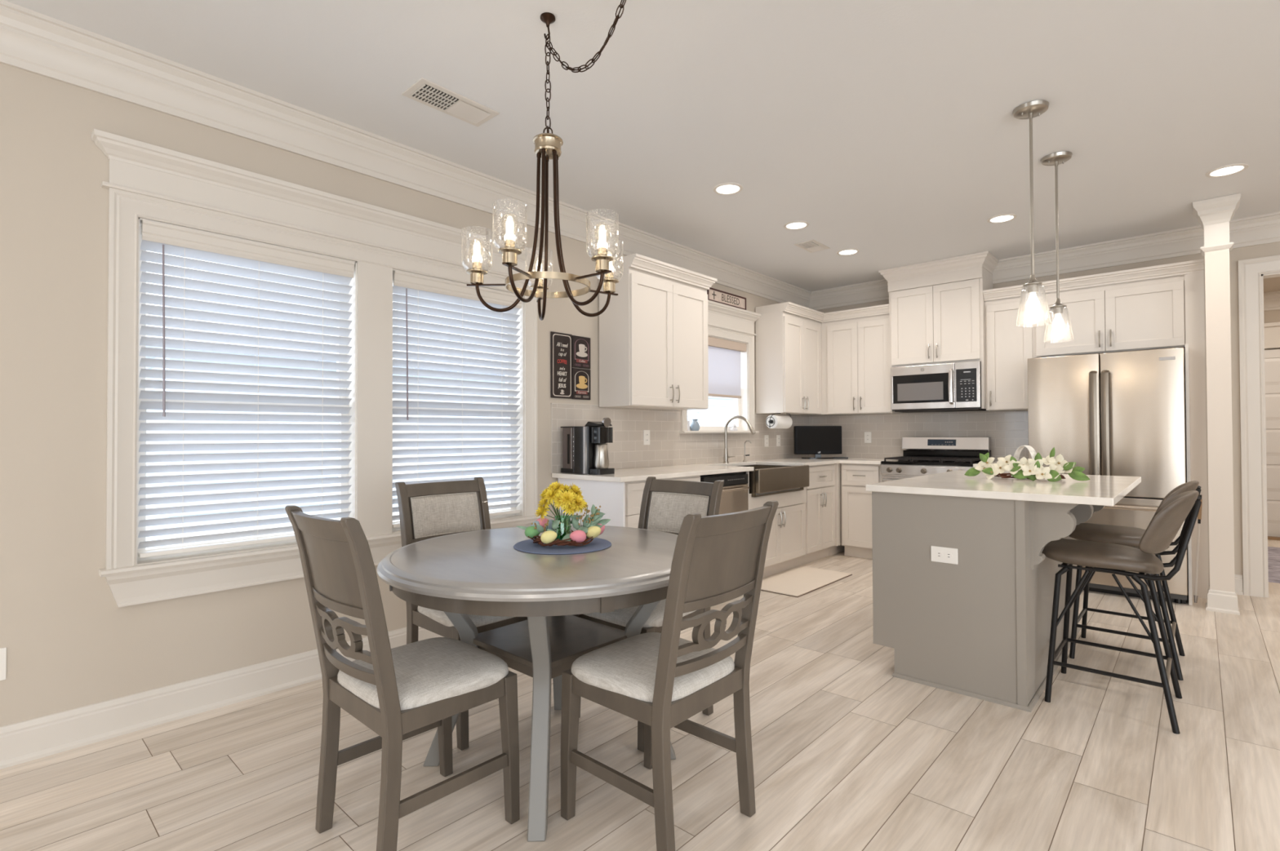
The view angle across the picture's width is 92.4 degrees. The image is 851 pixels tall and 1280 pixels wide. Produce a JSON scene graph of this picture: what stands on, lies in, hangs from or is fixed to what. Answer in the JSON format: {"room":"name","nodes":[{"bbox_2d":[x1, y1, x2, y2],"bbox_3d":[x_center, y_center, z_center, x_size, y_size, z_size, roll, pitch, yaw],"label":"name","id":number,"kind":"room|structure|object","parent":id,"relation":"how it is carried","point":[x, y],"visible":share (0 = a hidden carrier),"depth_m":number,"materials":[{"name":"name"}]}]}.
{"room":"dining room","nodes":[
{"label":"dining room","id":0,"kind":"room"},
{"bbox_2d":[0,62,808,727],"bbox_3d":[-1.340,-0.129,3.406,0.169,2.740,9.620,-1,-1,42],"label":"wall","id":1,"kind":"structure","parent":0,"point":[69,645],"depth_m":2.40,"materials":[{"name":"beige paint"}]},
{"bbox_2d":[0,647,6,680],"bbox_3d":[-2.318,0.862,2.197,0.009,0.116,0.072,-1,-1,42],"label":"power outlet","id":2,"kind":"object","parent":1,"relation":"attached to","point":[2,651],"visible":1,"depth_m":2.22,"materials":[{"name":"white plastic"}]},
{"bbox_2d":[0,626,444,769],"bbox_3d":[-2.542,1.155,1.932,0.028,0.142,5.840,-1,-1,42],"label":"baseboard","id":3,"kind":"structure","parent":1,"relation":"attached to","point":[32,740],"depth_m":2.53,"materials":[{"name":"white paint"}]},
{"bbox_2d":[91,128,548,607],"bbox_3d":[-1.432,-0.201,3.255,0.235,1.863,2.236,-1,-1,42],"label":"window","id":4,"kind":"structure","parent":1,"relation":"in","point":[147,181],"depth_m":2.87,"materials":[{"name":"white paint"}]},
{"bbox_2d":[137,219,354,558],"bbox_3d":[-1.777,-0.148,2.852,0.074,1.390,0.855,-1,-1,42],"label":"window blind","id":5,"kind":"object","parent":4,"relation":"attached to","point":[158,237],"visible":0.95,"depth_m":2.80,"materials":[{"name":"white paint"}]},
{"bbox_2d":[391,270,522,528],"bbox_3d":[-1.061,-0.140,3.639,0.074,1.390,0.844,-1,-1,42],"label":"window blind","id":6,"kind":"object","parent":4,"relation":"attached to","point":[411,285],"visible":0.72,"depth_m":3.61,"materials":[{"name":"white paint"}]},
{"bbox_2d":[550,331,572,399],"bbox_3d":[-0.532,-0.407,4.174,0.013,0.444,0.185,-1,-1,42],"label":"coffee sign","id":7,"kind":"object","parent":1,"relation":"attached to","point":[561,344],"visible":1,"depth_m":4.17,"materials":[{"name":"wood"}]},
{"bbox_2d":[572,335,590,368],"bbox_3d":[-0.410,-0.513,4.309,0.015,0.222,0.169,-1,-1,42],"label":"coffee sign","id":8,"kind":"object","parent":1,"relation":"attached to","point":[580,345],"visible":1,"depth_m":4.30,"materials":[{"name":"wood"}]},
{"bbox_2d":[572,368,591,399],"bbox_3d":[-0.409,-0.290,4.306,0.015,0.216,0.169,-1,-1,42],"label":"coffee sign","id":9,"kind":"object","parent":1,"relation":"attached to","point":[580,377],"visible":1,"depth_m":4.30,"materials":[{"name":"black metal"}]},
{"bbox_2d":[0,0,1279,310],"bbox_3d":[1.444,-1.447,0.804,7.500,0.195,9.500,-1,-1,42],"label":"trim","id":10,"kind":"structure","parent":1,"relation":"attached to","point":[33,42],"depth_m":3.22,"materials":[{"name":"white paint"}]},
{"bbox_2d":[599,253,717,410],"bbox_3d":[0.161,-0.651,4.664,0.364,1.039,0.960,-1,-1,42],"label":"upper cabinet","id":11,"kind":"object","parent":1,"relation":"attached to","point":[653,334],"visible":1,"depth_m":4.42,"materials":[{"name":"beige paint"}]},
{"bbox_2d":[551,404,808,473],"bbox_3d":[0.642,0.100,5.464,0.006,0.465,3.665,-1,-1,42],"label":"backsplash","id":12,"kind":"structure","parent":1,"relation":"attached to","point":[667,447],"depth_m":4.95,"materials":[{"name":"beige tile"}]},
{"bbox_2d":[679,300,760,434],"bbox_3d":[0.683,-0.505,5.583,0.235,1.157,1.235,-1,-1,42],"label":"window","id":13,"kind":"structure","parent":1,"relation":"in","point":[727,322],"depth_m":5.80,"materials":[{"name":"white paint"}]},
{"bbox_2d":[706,287,746,310],"bbox_3d":[0.789,-1.145,5.569,0.021,0.118,0.610,-1,-1,42],"label":"blessed sign","id":14,"kind":"object","parent":13,"relation":"on","point":[713,295],"visible":0.99,"depth_m":5.55,"materials":[{"name":"white wood"}]},
{"bbox_2d":[707,336,746,398],"bbox_3d":[0.693,-0.527,5.574,0.046,0.530,0.941,-1,-1,42],"label":"roller shade","id":15,"kind":"object","parent":13,"relation":"attached to","point":[724,355],"visible":0.59,"depth_m":5.67,"materials":[{"name":"beige fabric"}]},
{"bbox_2d":[755,302,824,415],"bbox_3d":[1.534,-0.636,6.172,0.364,1.039,0.804,-1,-1,42],"label":"upper cabinet","id":16,"kind":"object","parent":1,"relation":"attached to","point":[788,362],"visible":0.99,"depth_m":5.95,"materials":[{"name":"beige paint"}]},
{"bbox_2d":[765,413,791,427],"bbox_3d":[1.326,-0.048,5.894,0.095,0.141,0.387,-1,-1,42],"label":"paper towel holder","id":17,"kind":"object","parent":16,"relation":"attached to","point":[770,421],"visible":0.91,"depth_m":5.78,"materials":[{"name":"black metal"}]},
{"bbox_2d":[765,415,792,428],"bbox_3d":[1.339,-0.034,5.909,0.128,0.128,0.280,-1,-1,42],"label":"paper towel roll","id":18,"kind":"object","parent":17,"relation":"on","point":[780,421],"visible":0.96,"depth_m":5.83,"materials":[{"name":"white"}]},
{"bbox_2d":[0,539,1279,850],"bbox_3d":[2.664,1.271,2.099,8.100,0.120,13.700,-1,-1,42],"label":"floor","id":19,"kind":"structure","parent":0,"point":[849,754],"depth_m":2.19,"materials":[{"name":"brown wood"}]},
{"bbox_2d":[284,505,519,850],"bbox_3d":[-0.711,0.727,1.841,0.431,0.984,0.548,-1,-1,42],"label":"dining chair","id":20,"kind":"object","parent":19,"relation":"on","point":[402,693],"visible":1,"depth_m":1.73,"materials":[{"name":"grey wood"}]},
{"bbox_2d":[337,637,508,711],"bbox_3d":[-0.667,0.746,1.889,0.430,0.064,0.410,-1,-1,42],"label":"seat cushion","id":21,"kind":"object","parent":20,"relation":"on","point":[436,673],"depth_m":1.79,"materials":[{"name":"fabric"}]},
{"bbox_2d":[395,476,527,751],"bbox_3d":[-0.734,0.738,2.656,0.548,0.984,0.431,-1,-1,42],"label":"dining chair","id":22,"kind":"object","parent":19,"relation":"on","point":[427,510],"visible":0.45,"depth_m":2.70,"materials":[{"name":"wood"}]},
{"bbox_2d":[417,605,514,626],"bbox_3d":[-0.686,0.755,2.612,0.410,0.064,0.430,-1,-1,42],"label":"seat cushion","id":23,"kind":"object","parent":22,"relation":"on","point":[434,618],"depth_m":2.44,"materials":[{"name":"fabric"}]},
{"bbox_2d":[376,524,677,842],"bbox_3d":[-0.326,0.835,2.254,1.180,0.775,1.180,-1,-1,42],"label":"dining table","id":24,"kind":"object","parent":19,"relation":"on","point":[460,575],"visible":0.73,"depth_m":1.92,"materials":[{"name":"grey wood"}]},
{"bbox_2d":[473,615,626,668],"bbox_3d":[-0.326,0.778,2.254,0.430,0.020,0.430,-1,-1,42],"label":"shelf","id":25,"kind":"object","parent":24,"relation":"attached to","point":[571,637],"depth_m":2.21,"materials":[{"name":"grey wood"}]},
{"bbox_2d":[513,536,611,555],"bbox_3d":[-0.289,0.446,2.301,0.364,0.006,0.364,-1,-1,42],"label":"placemat","id":26,"kind":"object","parent":24,"relation":"on","point":[597,544],"visible":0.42,"depth_m":2.22,"materials":[{"name":"blue"}]},
{"bbox_2d":[551,515,572,540],"bbox_3d":[-0.293,0.393,2.312,0.076,0.100,0.075,-1,-1,42],"label":"glass vase","id":27,"kind":"object","parent":26,"relation":"on","point":[570,522],"visible":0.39,"depth_m":2.31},
{"bbox_2d":[542,488,561,540],"bbox_3d":[-0.322,0.330,2.272,0.072,0.202,0.068,0,-1,-9],"label":"chrysanthemum","id":28,"kind":"object","parent":27,"relation":"in","point":[549,493],"visible":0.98,"depth_m":2.27,"materials":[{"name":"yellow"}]},
{"bbox_2d":[557,490,575,537],"bbox_3d":[-0.275,0.334,2.268,0.063,0.192,0.089,0,-1,-18],"label":"chrysanthemum","id":29,"kind":"object","parent":27,"relation":"in","point":[568,495],"visible":1,"depth_m":2.25,"materials":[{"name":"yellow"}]},
{"bbox_2d":[516,504,610,546],"bbox_3d":[-0.286,0.368,2.317,0.265,0.143,0.276,-1,-1,42],"label":"wreath","id":30,"kind":"object","parent":26,"relation":"on","point":[593,526],"visible":0.99,"depth_m":2.28,"materials":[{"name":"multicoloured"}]},
{"bbox_2d":[557,475,700,528],"bbox_3d":[-0.043,0.799,4.210,0.642,0.898,0.806,-1,-1,42],"label":"base cabinet","id":31,"kind":"object","parent":19,"relation":"on","point":[620,503],"visible":0.15,"depth_m":3.82,"materials":[{"name":"beige paint"}]},
{"bbox_2d":[551,457,897,482],"bbox_3d":[1.026,0.341,5.106,1.036,0.030,3.660,-1,-1,42],"label":"countertop","id":32,"kind":"structure","parent":31,"relation":"on","point":[622,475],"depth_m":4.57,"materials":[{"name":"white stone"}]},
{"bbox_2d":[560,417,614,475],"bbox_3d":[-0.344,0.133,4.082,0.368,0.368,0.202,-1,-1,42],"label":"coffee maker","id":33,"kind":"object","parent":32,"relation":"on","point":[585,449],"visible":1,"depth_m":3.98,"materials":[{"name":"black plastic"}]},
{"bbox_2d":[593,444,608,469],"bbox_3d":[-0.252,0.199,4.001,0.102,0.161,0.108,-1,-1,42],"label":"travel mug","id":34,"kind":"object","parent":33,"relation":"on","point":[601,460],"depth_m":3.96,"materials":[{"name":"silver metal"}]},
{"bbox_2d":[588,467,614,475],"bbox_3d":[-0.250,0.298,3.999,0.106,0.035,0.157,-1,-1,42],"label":"drip tray","id":35,"kind":"object","parent":33,"relation":"on","point":[593,471],"depth_m":3.95,"materials":[{"name":"black plastic"}]},
{"bbox_2d":[722,415,755,463],"bbox_3d":[0.887,0.122,5.375,0.333,0.417,0.130,-1,-1,42],"label":"faucet","id":36,"kind":"object","parent":32,"relation":"on","point":[726,457],"visible":1,"depth_m":5.42,"materials":[{"name":"silver metal"}]},
{"bbox_2d":[739,465,808,497],"bbox_3d":[1.011,0.454,5.224,0.515,0.217,0.827,-1,-1,42],"label":"farmhouse sink","id":37,"kind":"object","parent":32,"relation":"in","point":[764,479],"visible":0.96,"depth_m":4.99,"materials":[{"name":"silver metal"}]},
{"bbox_2d":[793,426,841,458],"bbox_3d":[1.825,0.171,6.267,0.490,0.335,0.110,0,-1,-3],"label":"television","id":38,"kind":"object","parent":32,"relation":"on","point":[817,441],"visible":1,"depth_m":6.28,"materials":[{"name":"black"}]},
{"bbox_2d":[572,476,724,752],"bbox_3d":[0.041,0.735,2.643,0.431,0.984,0.548,-1,-1,42],"label":"dining chair","id":39,"kind":"object","parent":19,"relation":"on","point":[664,505],"visible":0.39,"depth_m":2.76,"materials":[{"name":"grey fabric"}]},
{"bbox_2d":[582,599,696,627],"bbox_3d":[-0.003,0.753,2.595,0.430,0.064,0.410,-1,-1,42],"label":"seat cushion","id":40,"kind":"object","parent":39,"relation":"on","point":[619,618],"depth_m":2.42,"materials":[{"name":"fabric"}]},
{"bbox_2d":[560,501,778,850],"bbox_3d":[0.094,0.725,1.889,0.548,0.984,0.431,-1,-1,42],"label":"dining chair","id":41,"kind":"object","parent":19,"relation":"on","point":[658,681],"visible":1,"depth_m":1.76,"materials":[{"name":"wood"}]},
{"bbox_2d":[571,632,734,702],"bbox_3d":[0.046,0.744,1.932,0.410,0.064,0.430,-1,-1,42],"label":"seat cushion","id":42,"kind":"object","parent":41,"relation":"on","point":[624,671],"depth_m":1.82,"materials":[{"name":"fabric"}]},
{"bbox_2d":[700,472,749,515],"bbox_3d":[0.450,0.800,4.712,0.618,0.865,0.582,-1,-1,42],"label":"dishwasher","id":43,"kind":"object","parent":19,"relation":"on","point":[734,498],"visible":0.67,"depth_m":4.59,"materials":[{"name":"silver metal"}]},
{"bbox_2d":[746,471,806,578],"bbox_3d":[0.949,0.810,5.299,0.642,0.898,0.945,-1,-1,42],"label":"base cabinet","id":44,"kind":"object","parent":19,"relation":"on","point":[786,542],"visible":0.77,"depth_m":5.20,"materials":[{"name":"beige paint"}]},
{"bbox_2d":[747,463,835,566],"bbox_3d":[1.472,0.816,5.874,0.642,0.898,0.610,-1,-1,42],"label":"base cabinet","id":45,"kind":"object","parent":19,"relation":"on","point":[820,506],"visible":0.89,"depth_m":5.66,"materials":[{"name":"beige paint"}]},
{"bbox_2d":[760,566,852,597],"bbox_3d":[1.297,1.247,4.950,0.446,0.012,0.951,-1,-1,42],"label":"kitchen mat","id":46,"kind":"object","parent":19,"relation":"on","point":[797,583],"visible":0.8,"depth_m":4.91,"materials":[{"name":"beige"}]},
{"bbox_2d":[828,463,844,555],"bbox_3d":[1.886,0.821,6.349,0.613,0.898,0.646,-1,-1,42],"label":"base cabinet","id":47,"kind":"object","parent":19,"relation":"on","point":[837,548],"visible":0.18,"depth_m":5.94,"materials":[{"name":"beige paint"}]},
{"bbox_2d":[840,463,882,559],"bbox_3d":[2.275,0.815,5.998,0.400,0.898,0.642,-1,-1,42],"label":"base cabinet","id":48,"kind":"object","parent":19,"relation":"on","point":[856,502],"visible":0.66,"depth_m":5.82,"materials":[{"name":"beige paint"}]},
{"bbox_2d":[880,437,991,482],"bbox_3d":[2.685,0.672,5.586,0.760,1.130,0.701,-1,-1,42],"label":"gas range","id":49,"kind":"object","parent":19,"relation":"on","point":[922,456],"visible":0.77,"depth_m":5.61,"materials":[{"name":"silver metal"}]},
{"bbox_2d":[880,459,980,466],"bbox_3d":[2.691,0.339,5.598,0.760,0.027,0.605,-1,-1,42],"label":"cooktop","id":50,"kind":"object","parent":49,"relation":"in","point":[899,463],"depth_m":5.40,"materials":[{"name":"black"}]},
{"bbox_2d":[871,491,1104,712],"bbox_3d":[1.971,0.781,3.348,0.835,0.898,1.494,-1,-1,42],"label":"kitchen island","id":51,"kind":"object","parent":19,"relation":"on","point":[978,627],"visible":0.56,"depth_m":2.82,"materials":[{"name":"beige paint"}]},
{"bbox_2d":[930,546,957,564],"bbox_3d":[1.416,0.603,2.858,0.116,0.072,0.009,-1,-1,42],"label":"power outlet","id":52,"kind":"object","parent":51,"relation":"attached to","point":[938,554],"visible":1,"depth_m":2.86,"materials":[{"name":"white plastic"}]},
{"bbox_2d":[865,470,1141,506],"bbox_3d":[2.023,0.313,3.327,0.990,0.032,1.562,-1,-1,42],"label":"island countertop","id":53,"kind":"structure","parent":51,"relation":"on","point":[1104,491],"depth_m":2.94,"materials":[{"name":"white stone"}]},
{"bbox_2d":[1013,445,1036,479],"bbox_3d":[2.163,0.203,3.445,0.128,0.184,0.137,-1,-1,27],"label":"basket","id":54,"kind":"object","parent":53,"relation":"on","point":[1031,450],"visible":0.16,"depth_m":3.44,"materials":[{"name":"white"}]},
{"bbox_2d":[964,447,1089,481],"bbox_3d":[2.135,0.210,3.405,0.582,0.182,0.297,-1,-1,42],"label":"flower arrangement","id":55,"kind":"object","parent":53,"relation":"on","point":[1032,469],"visible":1,"depth_m":3.34,"materials":[{"name":"beige plant"}]},
{"bbox_2d":[977,457,995,468],"bbox_3d":[1.978,0.206,3.510,0.091,0.073,0.059,-1,-1,42],"label":"flower","id":56,"kind":"object","parent":55,"relation":"on","point":[985,462],"depth_m":3.52,"materials":[{"name":"beige plant"}]},
{"bbox_2d":[981,463,999,479],"bbox_3d":[1.956,0.257,3.427,0.097,0.091,0.040,-1,-1,42],"label":"flower","id":57,"kind":"object","parent":55,"relation":"on","point":[993,469],"depth_m":3.43,"materials":[{"name":"beige plant"}]},
{"bbox_2d":[991,459,1005,474],"bbox_3d":[2.009,0.228,3.419,0.092,0.077,0.062,-1,-1,42],"label":"flower","id":58,"kind":"object","parent":55,"relation":"on","point":[1000,467],"depth_m":3.43,"materials":[{"name":"beige plant"}]},
{"bbox_2d":[1002,459,1021,475],"bbox_3d":[2.038,0.228,3.354,0.098,0.079,0.058,-1,-1,42],"label":"flower","id":59,"kind":"object","parent":55,"relation":"on","point":[1014,468],"depth_m":3.36,"materials":[{"name":"beige plant"}]},
{"bbox_2d":[1020,463,1039,475],"bbox_3d":[2.087,0.236,3.288,0.089,0.067,0.060,-1,-1,42],"label":"flower","id":60,"kind":"object","parent":55,"relation":"on","point":[1033,469],"depth_m":3.29,"materials":[{"name":"beige plant"}]},
{"bbox_2d":[1033,466,1052,479],"bbox_3d":[2.135,0.252,3.256,0.084,0.065,0.061,-1,-1,42],"label":"flower","id":61,"kind":"object","parent":55,"relation":"on","point":[1045,473],"depth_m":3.26,"materials":[{"name":"beige plant"}]},
{"bbox_2d":[1042,455,1059,465],"bbox_3d":[2.244,0.188,3.372,0.076,0.056,0.066,0,-1,5],"label":"flower","id":62,"kind":"object","parent":55,"relation":"on","point":[1049,460],"depth_m":3.36,"materials":[{"name":"beige plant"}]},
{"bbox_2d":[1048,463,1063,479],"bbox_3d":[2.193,0.242,3.258,0.043,0.077,0.085,0,-1,-23],"label":"flower","id":63,"kind":"object","parent":55,"relation":"on","point":[1054,472],"depth_m":3.24,"materials":[{"name":"beige plant"}]},
{"bbox_2d":[1048,454,1068,467],"bbox_3d":[2.266,0.200,3.327,0.097,0.091,0.037,-1,-1,42],"label":"flower","id":64,"kind":"object","parent":55,"relation":"on","point":[1059,461],"depth_m":3.33,"materials":[{"name":"beige plant"}]},
{"bbox_2d":[1027,347,1188,604],"bbox_3d":[3.584,0.357,4.721,0.922,1.772,0.738,-1,-1,42],"label":"refrigerator","id":65,"kind":"object","parent":19,"relation":"on","point":[1117,413],"visible":0.52,"depth_m":4.43,"materials":[{"name":"grey"}]},
{"bbox_2d":[1034,258,1208,605],"bbox_3d":[3.674,0.031,4.755,1.045,2.424,0.608,-1,-1,42],"label":"tall cabinet","id":66,"kind":"object","parent":19,"relation":"on","point":[1158,307],"visible":0.94,"depth_m":4.60,"materials":[{"name":"beige paint"}]},
{"bbox_2d":[1041,490,1201,733],"bbox_3d":[2.121,0.750,2.731,0.566,0.948,0.459,-1,-1,42],"label":"bar stool","id":67,"kind":"object","parent":19,"relation":"on","point":[1166,523],"visible":0.94,"depth_m":2.62,"materials":[{"name":"leather"}]},
{"bbox_2d":[1068,480,1201,680],"bbox_3d":[2.595,0.755,3.252,0.566,0.948,0.459,-1,-1,42],"label":"bar stool","id":68,"kind":"object","parent":19,"relation":"on","point":[1116,535],"visible":0.45,"depth_m":3.22,"materials":[{"name":"leather"}]},
{"bbox_2d":[1193,494,1202,603],"bbox_3d":[3.902,0.861,4.293,0.072,0.751,0.023,0,-1,-10],"label":"pole","id":69,"kind":"object","parent":19,"relation":"on","point":[1199,516],"visible":0.82,"depth_m":4.29,"materials":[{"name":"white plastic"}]},
{"bbox_2d":[1192,193,1240,615],"bbox_3d":[3.888,-0.136,4.123,0.232,2.740,0.232,-1,-1,42],"label":"column","id":70,"kind":"structure","parent":19,"relation":"on","point":[1215,215],"depth_m":4.08,"materials":[{"name":"beige paint"}]},
{"bbox_2d":[1267,546,1279,583],"bbox_3d":[5.929,1.238,5.388,1.300,0.012,2.040,-1,-1,42],"label":"rug","id":71,"kind":"object","parent":19,"relation":"on","point":[1273,553],"visible":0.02,"depth_m":5.46,"materials":[{"name":"fabric"}]},
{"bbox_2d":[4,0,1279,291],"bbox_3d":[1.376,-1.618,0.732,8.100,0.150,9.900,-1,-1,42],"label":"ceiling","id":72,"kind":"structure","parent":0,"point":[889,128],"depth_m":2.84,"materials":[{"name":"white paint"}]},
{"bbox_2d":[401,77,499,126],"bbox_3d":[-0.880,-1.501,2.873,0.190,0.013,0.400,-1,-1,42],"label":"ceiling vent","id":73,"kind":"object","parent":72,"relation":"in","point":[424,91],"visible":1,"depth_m":2.85,"materials":[{"name":"metal"}]},
{"bbox_2d":[461,0,626,320],"bbox_3d":[-0.276,-0.970,2.225,0.726,1.096,0.612,-1,-1,42],"label":"chandelier","id":74,"kind":"object","parent":72,"relation":"hanging from","point":[548,145],"visible":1,"depth_m":2.25,"materials":[{"name":"brown metal"}]},
{"bbox_2d":[466,262,487,284],"bbox_3d":[-0.604,-0.561,2.276,0.076,0.082,0.076,-1,-1,42],"label":"socket","id":75,"kind":"object","parent":74,"relation":"attached to","point":[477,274],"depth_m":2.26,"materials":[{"name":"gold metal"}]},
{"bbox_2d":[497,240,521,266],"bbox_3d":[-0.428,-0.565,2.020,0.076,0.082,0.076,-1,-1,42],"label":"socket","id":76,"kind":"object","parent":74,"relation":"attached to","point":[509,253],"depth_m":2.00,"materials":[{"name":"gold metal"}]},
{"bbox_2d":[529,279,548,299],"bbox_3d":[-0.414,-0.558,2.524,0.076,0.082,0.076,-1,-1,42],"label":"socket","id":77,"kind":"object","parent":74,"relation":"attached to","point":[540,284],"depth_m":2.51,"materials":[{"name":"gold metal"}]},
{"bbox_2d":[591,248,613,272],"bbox_3d":[-0.129,-0.565,2.108,0.076,0.082,0.076,-1,-1,42],"label":"socket","id":78,"kind":"object","parent":74,"relation":"attached to","point":[602,260],"depth_m":2.09,"materials":[{"name":"gold metal"}]},
{"bbox_2d":[602,271,618,293],"bbox_3d":[-0.121,-0.561,2.420,0.076,0.082,0.076,-1,-1,42],"label":"socket","id":79,"kind":"object","parent":74,"relation":"attached to","point":[609,283],"depth_m":2.40,"materials":[{"name":"gold metal"}]},
{"bbox_2d":[712,182,742,195],"bbox_3d":[0.556,-1.495,3.885,0.188,0.007,0.188,-1,-1,42],"label":"recessed light","id":80,"kind":"object","parent":72,"relation":"in","point":[726,188],"visible":1,"depth_m":3.88,"materials":[{"name":"white paint"}]},
{"bbox_2d":[716,185,739,193],"bbox_3d":[0.556,-1.496,3.885,0.147,0.002,0.147,-1,-1,42],"label":"diffuser","id":81,"kind":"object","parent":80,"relation":"attached to","point":[720,188],"depth_m":3.88,"materials":[{"name":"plastic"}]},
{"bbox_2d":[783,221,808,230],"bbox_3d":[1.163,-1.488,4.569,0.188,0.007,0.188,-1,-1,42],"label":"recessed light","id":82,"kind":"object","parent":72,"relation":"in","point":[793,225],"visible":1,"depth_m":4.57,"materials":[{"name":"white paint"}]},
{"bbox_2d":[793,240,830,253],"bbox_3d":[1.423,-1.479,5.079,0.175,0.013,0.303,-1,-1,42],"label":"ceiling vent","id":83,"kind":"object","parent":72,"relation":"in","point":[811,246],"visible":1,"depth_m":5.06,"materials":[{"name":"metal"}]},
{"bbox_2d":[986,213,1017,223],"bbox_3d":[2.615,-1.494,4.438,0.188,0.007,0.188,-1,-1,42],"label":"recessed light","id":84,"kind":"object","parent":72,"relation":"in","point":[1003,218],"visible":1,"depth_m":4.43,"materials":[{"name":"white paint"}]},
{"bbox_2d":[1012,100,1051,327],"bbox_3d":[1.867,-0.996,2.924,0.148,1.035,0.148,-1,-1,42],"label":"pendant lamp","id":85,"kind":"object","parent":72,"relation":"hanging from","point":[1029,110],"visible":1,"depth_m":2.92,"materials":[{"name":"silver metal"}]},
{"bbox_2d":[1022,274,1042,293],"bbox_3d":[1.867,-0.676,2.920,0.080,0.090,0.080,-1,-1,42],"label":"socket","id":86,"kind":"object","parent":85,"relation":"attached to","point":[1033,285],"depth_m":2.90,"materials":[{"name":"silver metal"}]},
{"bbox_2d":[1040,151,1074,342],"bbox_3d":[2.342,-0.991,3.447,0.148,1.035,0.148,-1,-1,42],"label":"pendant lamp","id":87,"kind":"object","parent":72,"relation":"hanging from","point":[1055,159],"visible":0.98,"depth_m":3.44,"materials":[{"name":"silver metal"}]},
{"bbox_2d":[1049,298,1066,315],"bbox_3d":[2.344,-0.670,3.443,0.080,0.090,0.080,-1,-1,42],"label":"socket","id":88,"kind":"object","parent":87,"relation":"attached to","point":[1057,308],"depth_m":3.43,"materials":[{"name":"silver metal"}]},
{"bbox_2d":[1204,163,1248,177],"bbox_3d":[3.473,-1.508,3.636,0.188,0.007,0.188,-1,-1,42],"label":"recessed light","id":89,"kind":"object","parent":72,"relation":"in","point":[1228,170],"visible":1,"depth_m":3.62,"materials":[{"name":"white paint"}]},
{"bbox_2d":[1210,165,1243,176],"bbox_3d":[3.473,-1.508,3.636,0.147,0.002,0.147,-1,-1,42],"label":"diffuser","id":90,"kind":"object","parent":89,"relation":"attached to","point":[1224,171],"depth_m":3.63,"materials":[{"name":"plastic"}]},
{"bbox_2d":[808,241,1279,587],"bbox_3d":[4.684,-0.136,4.341,7.500,2.740,0.126,-1,-1,42],"label":"wall","id":91,"kind":"structure","parent":0,"point":[1008,431],"depth_m":5.56,"materials":[{"name":"beige paint"}]},
{"bbox_2d":[804,303,903,415],"bbox_3d":[2.126,-0.636,6.336,1.014,1.039,0.364,-1,-1,42],"label":"upper cabinet","id":92,"kind":"object","parent":91,"relation":"attached to","point":[855,348],"visible":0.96,"depth_m":6.12,"materials":[{"name":"beige paint"}]},
{"bbox_2d":[808,410,1028,461],"bbox_3d":[2.687,0.089,6.076,2.194,0.490,0.006,-1,-1,42],"label":"backsplash","id":93,"kind":"structure","parent":91,"relation":"attached to","point":[1008,431],"depth_m":6.01,"materials":[{"name":"beige tile"}]},
{"bbox_2d":[878,251,999,411],"bbox_3d":[2.770,-0.811,5.695,0.930,1.338,0.447,-1,-1,42],"label":"upper cabinet","id":94,"kind":"object","parent":91,"relation":"attached to","point":[937,308],"visible":0.98,"depth_m":5.54,"materials":[{"name":"beige paint"}]},
{"bbox_2d":[890,360,986,413],"bbox_3d":[2.771,-0.342,5.686,0.758,0.420,0.457,-1,-1,42],"label":"microwave","id":95,"kind":"object","parent":94,"relation":"in","point":[948,387],"visible":0.99,"depth_m":5.54,"materials":[{"name":"silver metal"}]},
{"bbox_2d":[960,371,973,400],"bbox_3d":[2.857,-0.346,5.364,0.112,0.255,0.001,-1,-1,42],"label":"control panel","id":96,"kind":"object","parent":95,"relation":"attached to","point":[966,378],"depth_m":5.36,"materials":[{"name":"black plastic"}]},
{"bbox_2d":[982,284,1035,411],"bbox_3d":[3.232,-0.653,5.329,0.366,1.039,0.364,-1,-1,42],"label":"upper cabinet","id":97,"kind":"object","parent":91,"relation":"attached to","point":[1009,348],"visible":0.84,"depth_m":5.24,"materials":[{"name":"beige paint"}]},
{"bbox_2d":[1237,254,1279,597],"bbox_3d":[4.870,0.007,4.157,1.156,2.448,0.145,-1,-1,42],"label":"door frame","id":98,"kind":"structure","parent":91,"relation":"in","point":[1252,273],"depth_m":4.45,"materials":[{"name":"white paint"}]},
{"bbox_2d":[1263,276,1279,350],"bbox_3d":[6.102,-0.185,5.476,2.570,2.860,3.500,-1,-1,42],"label":"wall","id":99,"kind":"structure","parent":0,"point":[1273,284],"depth_m":6.79,"materials":[{"name":"beige paint"}]},
{"bbox_2d":[1263,322,1279,540],"bbox_3d":[7.169,0.057,6.652,1.120,2.400,0.120,-1,-1,42],"label":"door","id":100,"kind":"structure","parent":99,"relation":"in","point":[1272,331],"depth_m":6.81,"materials":[{"name":"white paint"}]},
{"bbox_2d":[1263,291,1279,311],"bbox_3d":[7.181,-1.388,6.681,2.330,0.195,0.084,-1,-1,42],"label":"trim","id":101,"kind":"structure","parent":99,"relation":"attached to","point":[1271,300],"depth_m":6.83,"materials":[{"name":"white paint"}]},
{"label":"outside","id":102,"kind":"structure","parent":0,"visible":0},
{"bbox_3d":[-7.712,1.712,12.828,21.700,0.050,28.000,-1,-1,42],"label":"ground","id":103,"kind":"structure","parent":102,"visible":0},
{"bbox_2d":[145,262,733,549],"bbox_3d":[-3.430,-0.634,12.334,6.750,4.600,11.600,-1,-1,42],"label":"neighbor house","id":104,"kind":"structure","parent":103,"relation":"on","point":[720,410],"depth_m":7.13,"materials":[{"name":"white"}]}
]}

